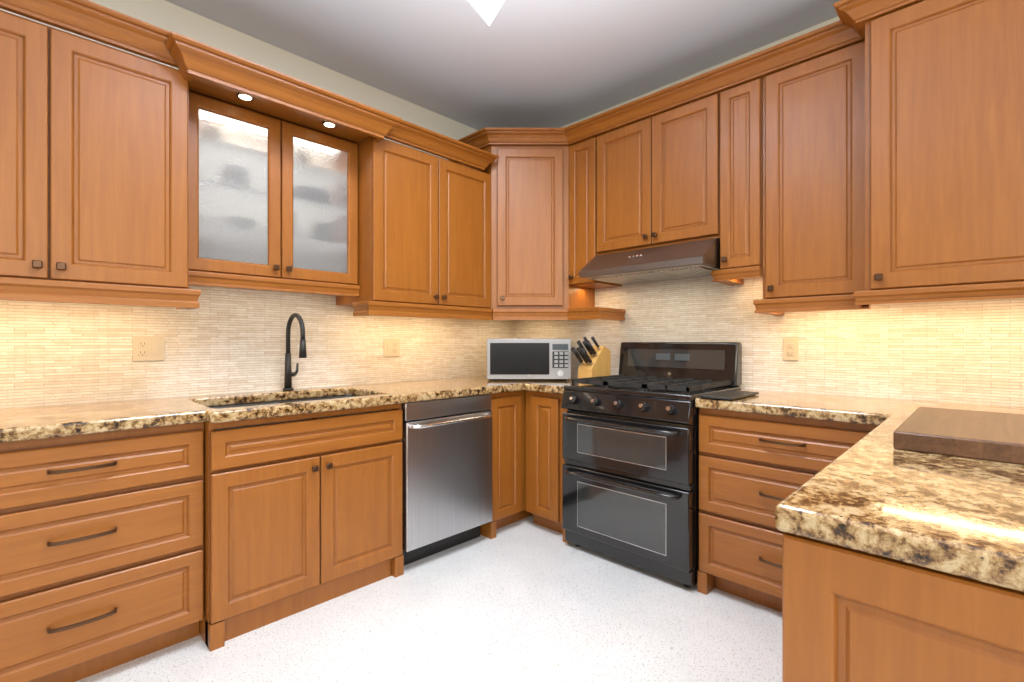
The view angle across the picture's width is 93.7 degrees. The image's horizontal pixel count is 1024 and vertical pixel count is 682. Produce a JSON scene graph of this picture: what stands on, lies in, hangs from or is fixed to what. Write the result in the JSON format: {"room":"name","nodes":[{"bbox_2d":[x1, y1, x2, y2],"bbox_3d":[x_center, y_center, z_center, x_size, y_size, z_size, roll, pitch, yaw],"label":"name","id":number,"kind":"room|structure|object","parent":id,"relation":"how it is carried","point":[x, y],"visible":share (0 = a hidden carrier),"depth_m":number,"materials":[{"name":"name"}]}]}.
{"room":"kitchen","nodes":[
{"label":"kitchen","id":0,"kind":"room"},
{"bbox_2d":[0,0,477,159],"bbox_3d":[-1.875,-0.218,2.127,0.100,2.800,5.500,0,0,45],"label":"wall","id":1,"kind":"structure","parent":0,"point":[165,15],"depth_m":2.62,"materials":[{"name":"beige paint"}]},
{"bbox_2d":[0,10,188,288],"bbox_3d":[-1.766,-0.661,1.826,0.473,0.895,0.832,0,0,45],"label":"upper cabinet","id":2,"kind":"object","parent":1,"relation":"attached to","point":[94,162],"visible":0.98,"depth_m":1.76,"materials":[{"name":"brown wood"}]},
{"bbox_2d":[0,0,498,170],"bbox_3d":[-1.457,-1.135,2.052,0.581,0.138,3.462,0,0,45],"label":"crown molding","id":3,"kind":"structure","parent":1,"relation":"attached to","point":[189,58],"depth_m":2.00,"materials":[{"name":"brown wood"}]},
{"bbox_2d":[0,285,514,408],"bbox_3d":[-1.453,-0.153,2.475,0.012,0.930,4.188,0,0,45],"label":"backsplash","id":4,"kind":"structure","parent":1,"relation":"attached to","point":[224,340],"depth_m":2.43,"materials":[{"name":"tile"}]},
{"bbox_2d":[132,336,163,360],"bbox_3d":[-1.684,0.035,2.225,0.010,0.116,0.118,0,0,45],"label":"outlet","id":5,"kind":"object","parent":4,"relation":"attached to","point":[147,348],"visible":1,"depth_m":2.22,"materials":[{"name":"beige plastic"}]},
{"bbox_2d":[384,339,399,356],"bbox_3d":[-0.783,0.043,3.136,0.010,0.116,0.118,0,0,45],"label":"outlet","id":6,"kind":"object","parent":4,"relation":"attached to","point":[391,347],"visible":1,"depth_m":3.13,"materials":[{"name":"beige plastic"}]},
{"bbox_2d":[189,77,368,284],"bbox_3d":[-1.174,-0.721,2.408,0.497,0.825,0.822,0,0,45],"label":"upper cabinet","id":7,"kind":"object","parent":1,"relation":"attached to","point":[273,190],"visible":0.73,"depth_m":2.34,"materials":[{"name":"brown wood"}]},
{"bbox_2d":[336,136,490,308],"bbox_3d":[-0.587,-0.661,3.019,0.473,0.895,0.867,0,0,45],"label":"upper cabinet","id":8,"kind":"object","parent":1,"relation":"attached to","point":[424,227],"visible":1,"depth_m":2.79,"materials":[{"name":"brown wood"}]},
{"bbox_2d":[0,266,1023,320],"bbox_3d":[-0.247,-0.252,1.360,3.274,0.230,4.064,0,0,45],"label":"trim","id":9,"kind":"structure","parent":8,"relation":"attached to","point":[30,290],"depth_m":2.13,"materials":[{"name":"brown wood"}]},
{"bbox_2d":[75,515,781,681],"bbox_3d":[0.189,1.212,0.018,6.000,0.060,5.600,0,0,45],"label":"floor","id":10,"kind":"structure","parent":0,"point":[527,599],"depth_m":1.95,"materials":[{"name":"white tile"}]},
{"bbox_2d":[0,422,203,681],"bbox_3d":[-1.649,0.747,1.819,0.649,0.868,0.707,0,0,45],"label":"base cabinet","id":11,"kind":"object","parent":10,"relation":"on","point":[101,552],"visible":1,"depth_m":1.65,"materials":[{"name":"brown wood"}]},
{"bbox_2d":[199,395,403,651],"bbox_3d":[-1.079,0.747,2.357,0.703,0.868,0.852,0,0,45],"label":"base cabinet","id":12,"kind":"object","parent":10,"relation":"on","point":[299,516],"visible":0.92,"depth_m":2.06,"materials":[{"name":"brown wood"}]},
{"bbox_2d":[0,375,578,442],"bbox_3d":[-0.976,0.289,2.214,1.029,0.045,3.886,0,0,45],"label":"countertop","id":13,"kind":"structure","parent":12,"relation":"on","point":[32,423],"depth_m":2.02,"materials":[{"name":"stone"}]},
{"bbox_2d":[283,313,306,390],"bbox_3d":[-1.132,0.059,2.539,0.242,0.414,0.085,0,0,45],"label":"gooseneck faucet","id":14,"kind":"object","parent":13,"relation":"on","point":[289,374],"visible":1,"depth_m":2.58,"materials":[{"name":"black metal"}]},
{"bbox_2d":[210,395,391,430],"bbox_3d":[-1.052,0.412,2.327,0.478,0.198,0.808,0,0,45],"label":"sink","id":15,"kind":"object","parent":13,"relation":"attached to","point":[266,403],"visible":0.1,"depth_m":2.38,"materials":[{"name":"silver metal"}]},
{"bbox_2d":[487,339,570,380],"bbox_3d":[0.112,0.126,3.363,0.560,0.282,0.366,0,0,0],"label":"microwave","id":16,"kind":"object","parent":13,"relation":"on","point":[528,358],"visible":1,"depth_m":3.18,"materials":[{"name":"silver metal"}]},
{"bbox_2d":[571,336,610,377],"bbox_3d":[0.503,0.119,3.065,0.105,0.296,0.294,0,0,45],"label":"knife block","id":17,"kind":"object","parent":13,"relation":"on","point":[595,361],"visible":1,"depth_m":3.04,"materials":[{"name":"brown wood"}]},
{"bbox_2d":[402,394,492,564],"bbox_3d":[-0.543,0.749,2.850,0.719,0.866,0.592,0,0,45],"label":"dishwasher","id":18,"kind":"object","parent":10,"relation":"on","point":[447,473],"visible":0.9,"depth_m":2.60,"materials":[{"name":"grey metal"}]},
{"bbox_2d":[480,390,532,538],"bbox_3d":[-0.051,0.747,3.417,0.677,0.868,0.896,0,0,45],"label":"base cabinet","id":19,"kind":"object","parent":10,"relation":"on","point":[508,409],"visible":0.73,"depth_m":2.97,"materials":[{"name":"brown wood"}]},
{"bbox_2d":[526,391,569,542],"bbox_3d":[0.418,0.747,3.149,0.357,0.868,0.617,0,0,45],"label":"base cabinet","id":20,"kind":"object","parent":10,"relation":"on","point":[544,458],"visible":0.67,"depth_m":2.94,"materials":[{"name":"brown wood"}]},
{"bbox_2d":[561,342,741,586],"bbox_3d":[0.772,0.594,2.707,0.756,1.175,0.739,0,0,45],"label":"gas range","id":21,"kind":"object","parent":10,"relation":"on","point":[630,466],"visible":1,"depth_m":2.48,"materials":[{"name":"black metal"}]},
{"bbox_2d":[697,408,877,611],"bbox_3d":[1.336,0.747,2.220,0.719,0.868,0.649,0,0,45],"label":"base cabinet","id":22,"kind":"object","parent":10,"relation":"on","point":[755,469],"visible":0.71,"depth_m":2.10,"materials":[{"name":"brown wood"}]},
{"bbox_2d":[782,532,1023,681],"bbox_3d":[1.426,0.747,1.201,0.822,0.868,1.972,0,0,45],"label":"base cabinet","id":23,"kind":"object","parent":10,"relation":"on","point":[850,615],"visible":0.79,"depth_m":0.69,"materials":[{"name":"brown wood"}]},
{"bbox_2d":[695,389,1023,591],"bbox_3d":[1.180,0.289,1.429,1.613,0.045,1.971,0,0,45],"label":"countertop","id":24,"kind":"structure","parent":23,"relation":"on","point":[874,491],"depth_m":0.81,"materials":[{"name":"stone"}]},
{"bbox_2d":[699,390,758,400],"bbox_3d":[1.043,0.260,2.299,0.150,0.014,0.355,0,0,45],"label":"trivet","id":25,"kind":"object","parent":24,"relation":"on","point":[729,395],"visible":1,"depth_m":2.26,"materials":[{"name":"black"}]},
{"bbox_2d":[893,407,1023,464],"bbox_3d":[1.312,0.244,1.252,0.435,0.045,0.625,0,0,45],"label":"cutting board","id":26,"kind":"object","parent":24,"relation":"on","point":[988,436],"visible":1,"depth_m":1.16,"materials":[{"name":"brown wood"}]},
{"bbox_2d":[165,0,840,129],"bbox_3d":[0.189,-1.893,0.018,6.000,0.550,5.600,0,0,45],"label":"ceiling","id":27,"kind":"structure","parent":0,"point":[478,64],"depth_m":2.60,"materials":[{"name":"white paint"}]},
{"bbox_2d":[560,17,839,127],"bbox_3d":[2.121,-0.218,1.974,5.800,2.800,0.100,0,0,45],"label":"wall","id":28,"kind":"structure","parent":0,"point":[820,25],"depth_m":2.78,"materials":[{"name":"beige paint"}]},
{"bbox_2d":[453,146,594,308],"bbox_3d":[0.072,-0.761,3.453,0.800,1.095,0.670,0,0,45],"label":"upper cabinet","id":29,"kind":"object","parent":28,"relation":"attached to","point":[529,227],"visible":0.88,"depth_m":3.17,"materials":[{"name":"brown wood"}]},
{"bbox_2d":[449,0,923,161],"bbox_3d":[0.933,-1.337,2.505,3.371,0.080,0.517,0,0,40],"label":"crown molding","id":30,"kind":"structure","parent":29,"relation":"attached to","point":[847,29],"depth_m":2.46,"materials":[{"name":"brown wood"}]},
{"bbox_2d":[568,136,621,288],"bbox_3d":[0.551,-0.839,3.210,0.217,0.940,0.343,0,0,45],"label":"upper cabinet","id":31,"kind":"object","parent":28,"relation":"attached to","point":[583,204],"visible":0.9,"depth_m":3.11,"materials":[{"name":"brown wood"}]},
{"bbox_2d":[597,92,719,254],"bbox_3d":[0.902,-0.923,2.864,0.762,0.770,0.343,0,0,45],"label":"upper cabinet","id":32,"kind":"object","parent":28,"relation":"attached to","point":[658,180],"visible":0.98,"depth_m":2.72,"materials":[{"name":"brown wood"}]},
{"bbox_2d":[579,238,719,284],"bbox_3d":[0.847,-0.454,2.809,0.753,0.162,0.496,0,0,45],"label":"under-cabinet range hood","id":33,"kind":"object","parent":32,"relation":"attached to","point":[695,259],"visible":0.96,"depth_m":2.65,"materials":[{"name":"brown metal"}]},
{"bbox_2d":[720,77,762,269],"bbox_3d":[1.247,-0.839,2.523,0.202,0.940,0.343,0,0,45],"label":"upper cabinet","id":34,"kind":"object","parent":28,"relation":"attached to","point":[741,175],"visible":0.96,"depth_m":2.42,"materials":[{"name":"brown wood"}]},
{"bbox_2d":[515,276,1023,406],"bbox_3d":[1.299,-0.153,2.708,3.600,0.930,0.012,0,0,45],"label":"backsplash","id":35,"kind":"structure","parent":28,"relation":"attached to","point":[968,351],"depth_m":2.39,"materials":[{"name":"tile"}]},
{"bbox_2d":[783,338,798,360],"bbox_3d":[1.467,0.044,2.527,0.072,0.116,0.009,0,0,45],"label":"outlet","id":36,"kind":"object","parent":35,"relation":"attached to","point":[790,348],"visible":1,"depth_m":2.52,"materials":[{"name":"beige plastic"}]},
{"bbox_2d":[763,41,864,298],"bbox_3d":[1.473,-0.756,2.300,0.427,1.105,0.343,0,0,45],"label":"upper cabinet","id":37,"kind":"object","parent":28,"relation":"attached to","point":[814,177],"visible":0.83,"depth_m":2.19,"materials":[{"name":"brown wood"}]},
{"bbox_2d":[865,0,1023,290],"bbox_3d":[1.870,-0.756,1.809,0.822,1.105,0.483,0,0,45],"label":"upper cabinet","id":38,"kind":"object","parent":28,"relation":"attached to","point":[944,142],"visible":0.94,"depth_m":1.78,"materials":[{"name":"brown wood"}]}
]}

